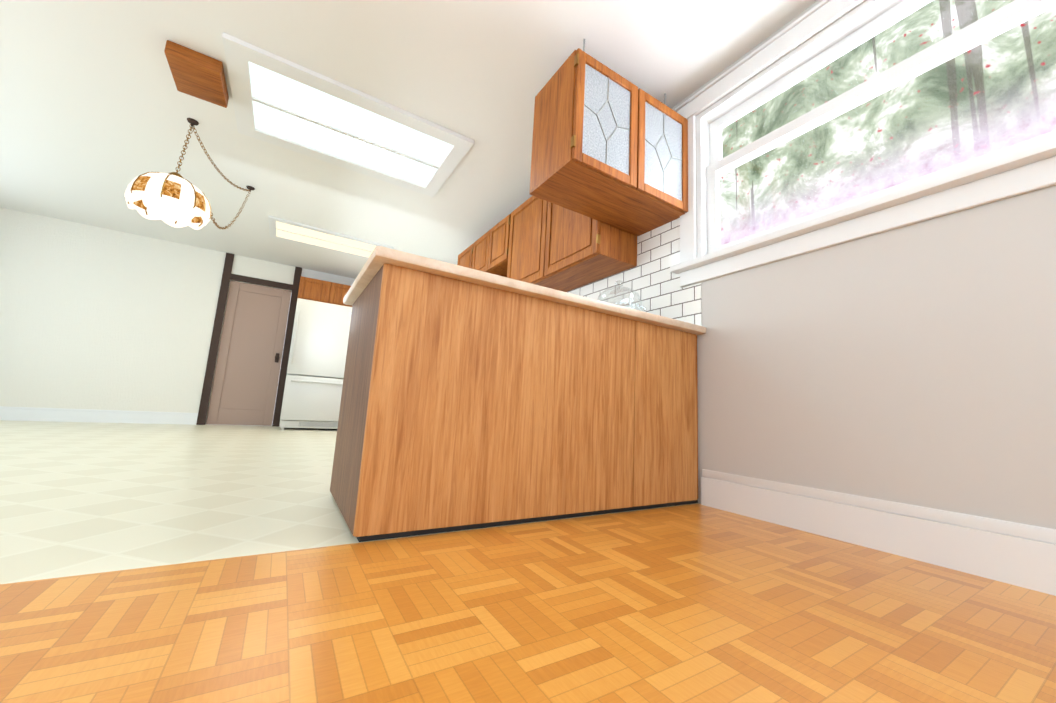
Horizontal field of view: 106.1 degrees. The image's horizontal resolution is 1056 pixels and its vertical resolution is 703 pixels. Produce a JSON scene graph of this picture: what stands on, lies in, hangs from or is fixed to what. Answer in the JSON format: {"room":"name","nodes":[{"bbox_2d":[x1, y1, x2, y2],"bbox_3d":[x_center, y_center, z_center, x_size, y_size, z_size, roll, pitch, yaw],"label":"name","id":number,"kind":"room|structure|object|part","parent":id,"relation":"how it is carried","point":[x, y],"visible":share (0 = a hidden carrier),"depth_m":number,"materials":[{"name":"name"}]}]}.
{"room":"kitchen","nodes":[
{"label":"kitchen","id":0,"kind":"room"},
{"bbox_2d":[0,207,354,424],"bbox_3d":[-4.263,-0.194,5.489,5.430,2.370,0.150,8,-10,-31],"label":"wall","id":1,"kind":"structure","parent":0,"point":[95,318],"depth_m":4.86,"materials":[{"name":"beige paint"}]},
{"bbox_2d":[0,406,197,424],"bbox_3d":[-5.402,0.732,4.579,2.488,0.150,0.015,8,-10,-31],"label":"baseboard","id":2,"kind":"structure","parent":1,"relation":"attached to","point":[61,415],"depth_m":4.72,"materials":[{"name":"white wood"}]},
{"bbox_2d":[196,252,233,424],"bbox_3d":[-4.243,-0.206,5.401,0.090,2.370,0.021,8,-10,-31],"label":"post","id":3,"kind":"object","parent":1,"relation":"attached to","point":[213,349],"visible":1,"depth_m":5.38,"materials":[{"name":"brown wood"}]},
{"bbox_2d":[206,281,291,425],"bbox_3d":[-3.908,0.030,5.608,0.742,1.990,0.108,8,-10,-31],"label":"back door","id":4,"kind":"structure","parent":1,"relation":"in","point":[247,373],"depth_m":5.61,"materials":[{"name":"brown"}]},
{"bbox_2d":[230,274,292,289],"bbox_3d":[-3.839,-1.001,5.742,0.750,0.085,0.021,8,-10,-31],"label":"lintel","id":5,"kind":"object","parent":1,"relation":"attached to","point":[252,280],"visible":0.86,"depth_m":5.72,"materials":[{"name":"brown"}]},
{"bbox_2d":[272,267,301,426],"bbox_3d":[-3.529,-0.102,5.831,0.090,2.370,0.021,8,-10,-31],"label":"post","id":6,"kind":"object","parent":1,"relation":"attached to","point":[286,352],"visible":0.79,"depth_m":5.81,"materials":[{"name":"brown wood"}]},
{"bbox_2d":[296,276,335,304],"bbox_3d":[-3.174,-0.854,5.939,0.456,0.384,0.341,8,-10,-31],"label":"upper cabinet","id":7,"kind":"object","parent":1,"relation":"attached to","point":[312,289],"depth_m":5.80,"materials":[{"name":"brown wood"}]},
{"bbox_2d":[336,283,351,306],"bbox_3d":[-2.881,-0.812,6.116,0.456,0.384,0.341,8,-10,-31],"label":"upper cabinet","id":8,"kind":"object","parent":1,"relation":"attached to","point":[341,289],"depth_m":5.97,"materials":[{"name":"brown wood"}]},
{"bbox_2d":[0,0,817,278],"bbox_3d":[-1.747,-1.834,1.858,5.580,0.080,9.250,8,-10,-31],"label":"ceiling","id":9,"kind":"structure","parent":0,"point":[97,108],"depth_m":2.55,"materials":[{"name":"white paint"}]},
{"bbox_2d":[124,118,254,229],"bbox_3d":[-2.587,-1.260,3.120,0.582,0.775,1.172,8,-10,-31],"label":"pendant lamp","id":10,"kind":"object","parent":9,"relation":"hanging from","point":[176,199],"visible":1,"depth_m":2.67,"materials":[{"name":"white glass"}]},
{"bbox_2d":[164,40,228,107],"bbox_3d":[-2.010,-1.680,2.428,0.255,0.084,0.340,8,-10,-31],"label":"board","id":11,"kind":"object","parent":9,"relation":"attached to","point":[196,74],"visible":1,"depth_m":2.36,"materials":[{"name":"brown wood"}]},
{"bbox_2d":[268,216,393,258],"bbox_3d":[-2.429,-1.362,4.944,1.340,0.019,0.640,8,-10,-31],"label":"recessed light","id":12,"kind":"object","parent":9,"relation":"in","point":[296,232],"visible":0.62,"depth_m":4.86,"materials":[{"name":"white plastic"}]},
{"bbox_2d":[222,32,473,196],"bbox_3d":[-1.274,-1.591,2.938,1.490,0.029,0.930,8,-10,-31],"label":"recessed light","id":13,"kind":"object","parent":9,"relation":"in","point":[279,101],"visible":1,"depth_m":2.82,"materials":[{"name":"white plastic"}]},
{"bbox_2d":[529,39,687,235],"bbox_3d":[0.491,-1.214,2.297,0.855,0.769,0.394,8,-10,-31],"label":"upper cabinet","id":14,"kind":"object","parent":9,"relation":"hanging from","point":[609,146],"visible":1,"depth_m":2.11,"materials":[{"name":"brown wood"}]},
{"bbox_2d":[0,420,1055,702],"bbox_3d":[-1.880,0.576,1.500,5.580,0.060,9.250,8,-10,-31],"label":"floor","id":15,"kind":"structure","parent":0,"point":[184,564],"depth_m":0.89,"materials":[{"name":"wood"}]},
{"bbox_2d":[279,298,351,429],"bbox_3d":[-2.979,0.220,5.688,0.793,1.750,0.720,8,-10,-31],"label":"fridge","id":16,"kind":"object","parent":15,"relation":"on","point":[315,371],"visible":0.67,"depth_m":5.39,"materials":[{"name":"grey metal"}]},
{"bbox_2d":[330,264,533,541],"bbox_3d":[-0.447,0.210,1.685,0.556,0.874,0.720,8,-10,-31],"label":"base cabinet","id":17,"kind":"object","parent":15,"relation":"on","point":[464,405],"depth_m":1.37,"materials":[{"name":"brown wood"}]},
{"bbox_2d":[522,297,593,522],"bbox_3d":[-0.092,0.263,1.909,0.532,0.874,0.704,8,-10,-31],"label":"base cabinet","id":18,"kind":"object","parent":15,"relation":"on","point":[556,482],"depth_m":1.61,"materials":[{"name":"brown wood"}]},
{"bbox_2d":[586,311,697,515],"bbox_3d":[0.404,0.333,2.199,0.732,0.874,0.719,8,-10,-31],"label":"base cabinet","id":19,"kind":"object","parent":15,"relation":"on","point":[644,382],"depth_m":1.86,"materials":[{"name":"brown wood"}]},
{"bbox_2d":[343,246,618,316],"bbox_3d":[-0.241,-0.218,1.851,1.050,0.040,0.792,8,-10,-31],"label":"countertop","id":20,"kind":"structure","parent":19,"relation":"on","point":[379,257],"depth_m":1.46,"materials":[{"name":"laminate"}]},
{"bbox_2d":[619,306,705,334],"bbox_3d":[0.228,-0.068,2.682,0.636,0.040,1.736,8,-10,-31],"label":"countertop","id":21,"kind":"structure","parent":19,"relation":"on","point":[624,312],"depth_m":1.94,"materials":[{"name":"laminate"}]},
{"bbox_2d":[598,280,646,311],"bbox_3d":[0.537,-0.274,2.350,0.318,0.300,0.318,8,-10,-31],"label":"cake stand","id":22,"kind":"object","parent":21,"relation":"on","point":[629,303],"visible":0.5,"depth_m":2.30,"materials":[{"name":"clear glass"}]},
{"bbox_2d":[637,0,1055,528],"bbox_3d":[0.493,-0.290,3.070,0.150,2.370,9.250,8,-10,-31],"label":"wall","id":23,"kind":"structure","parent":0,"point":[913,364],"depth_m":1.43,"materials":[{"name":"grey paint"}]},
{"bbox_2d":[457,244,472,268],"bbox_3d":[-0.557,-0.749,4.427,0.341,0.760,0.501,8,-10,-31],"label":"upper cabinet","id":24,"kind":"object","parent":23,"relation":"attached to","point":[465,259],"depth_m":4.34,"materials":[{"name":"brown wood"}]},
{"bbox_2d":[473,234,484,270],"bbox_3d":[-0.328,-0.953,4.095,0.341,0.430,0.453,8,-10,-31],"label":"upper cabinet","id":25,"kind":"object","parent":23,"relation":"attached to","point":[479,245],"depth_m":4.05,"materials":[{"name":"brown wood"}]},
{"bbox_2d":[481,215,508,275],"bbox_3d":[-0.149,-0.986,3.806,0.341,0.430,0.454,8,-10,-31],"label":"upper cabinet","id":26,"kind":"object","parent":23,"relation":"attached to","point":[496,238],"depth_m":3.74,"materials":[{"name":"brown wood"}]},
{"bbox_2d":[501,196,572,291],"bbox_3d":[0.121,-0.874,3.332,0.341,0.760,0.720,8,-10,-31],"label":"upper cabinet","id":27,"kind":"object","parent":23,"relation":"attached to","point":[520,262],"depth_m":3.26,"materials":[{"name":"brown wood"}]},
{"bbox_2d":[537,199,636,288],"bbox_3d":[0.420,-0.929,2.849,0.341,0.760,0.650,8,-10,-31],"label":"upper cabinet","id":28,"kind":"object","parent":23,"relation":"attached to","point":[537,241],"depth_m":2.71,"materials":[{"name":"brown wood"}]},
{"bbox_2d":[567,218,701,325],"bbox_3d":[-0.481,-0.214,4.511,0.007,0.704,5.474,8,-10,-31],"label":"tile backsplash","id":29,"kind":"structure","parent":23,"relation":"attached to","point":[651,280],"depth_m":2.44,"materials":[{"name":"white tile"}]},
{"bbox_2d":[670,0,1055,286],"bbox_3d":[1.411,-1.016,1.653,0.219,1.150,1.810,8,-10,-31],"label":"window","id":30,"kind":"structure","parent":23,"relation":"in","point":[1021,171],"depth_m":1.74,"materials":[{"name":"white wood"}]},
{"bbox_3d":[1.448,-1.006,1.674,0.065,0.856,1.486,8,-10,-31],"label":"big window sash","id":31,"kind":"part","parent":30,"relation":"part of","materials":[{"name":"white wood"}]},
{"bbox_2d":[701,469,1055,595],"bbox_3d":[1.797,0.519,0.549,0.017,0.175,3.475,8,-10,-31],"label":"baseboard","id":32,"kind":"structure","parent":23,"relation":"attached to","point":[1018,554],"depth_m":1.36,"materials":[{"name":"white wood"}]},
{"label":"outside","id":33,"kind":"structure","parent":0,"visible":0},
{"bbox_2d":[719,0,1055,245],"bbox_3d":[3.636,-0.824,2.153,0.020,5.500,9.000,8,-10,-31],"label":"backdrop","id":34,"kind":"structure","parent":33,"point":[811,203],"depth_m":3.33,"materials":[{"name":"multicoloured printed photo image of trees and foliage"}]}
]}

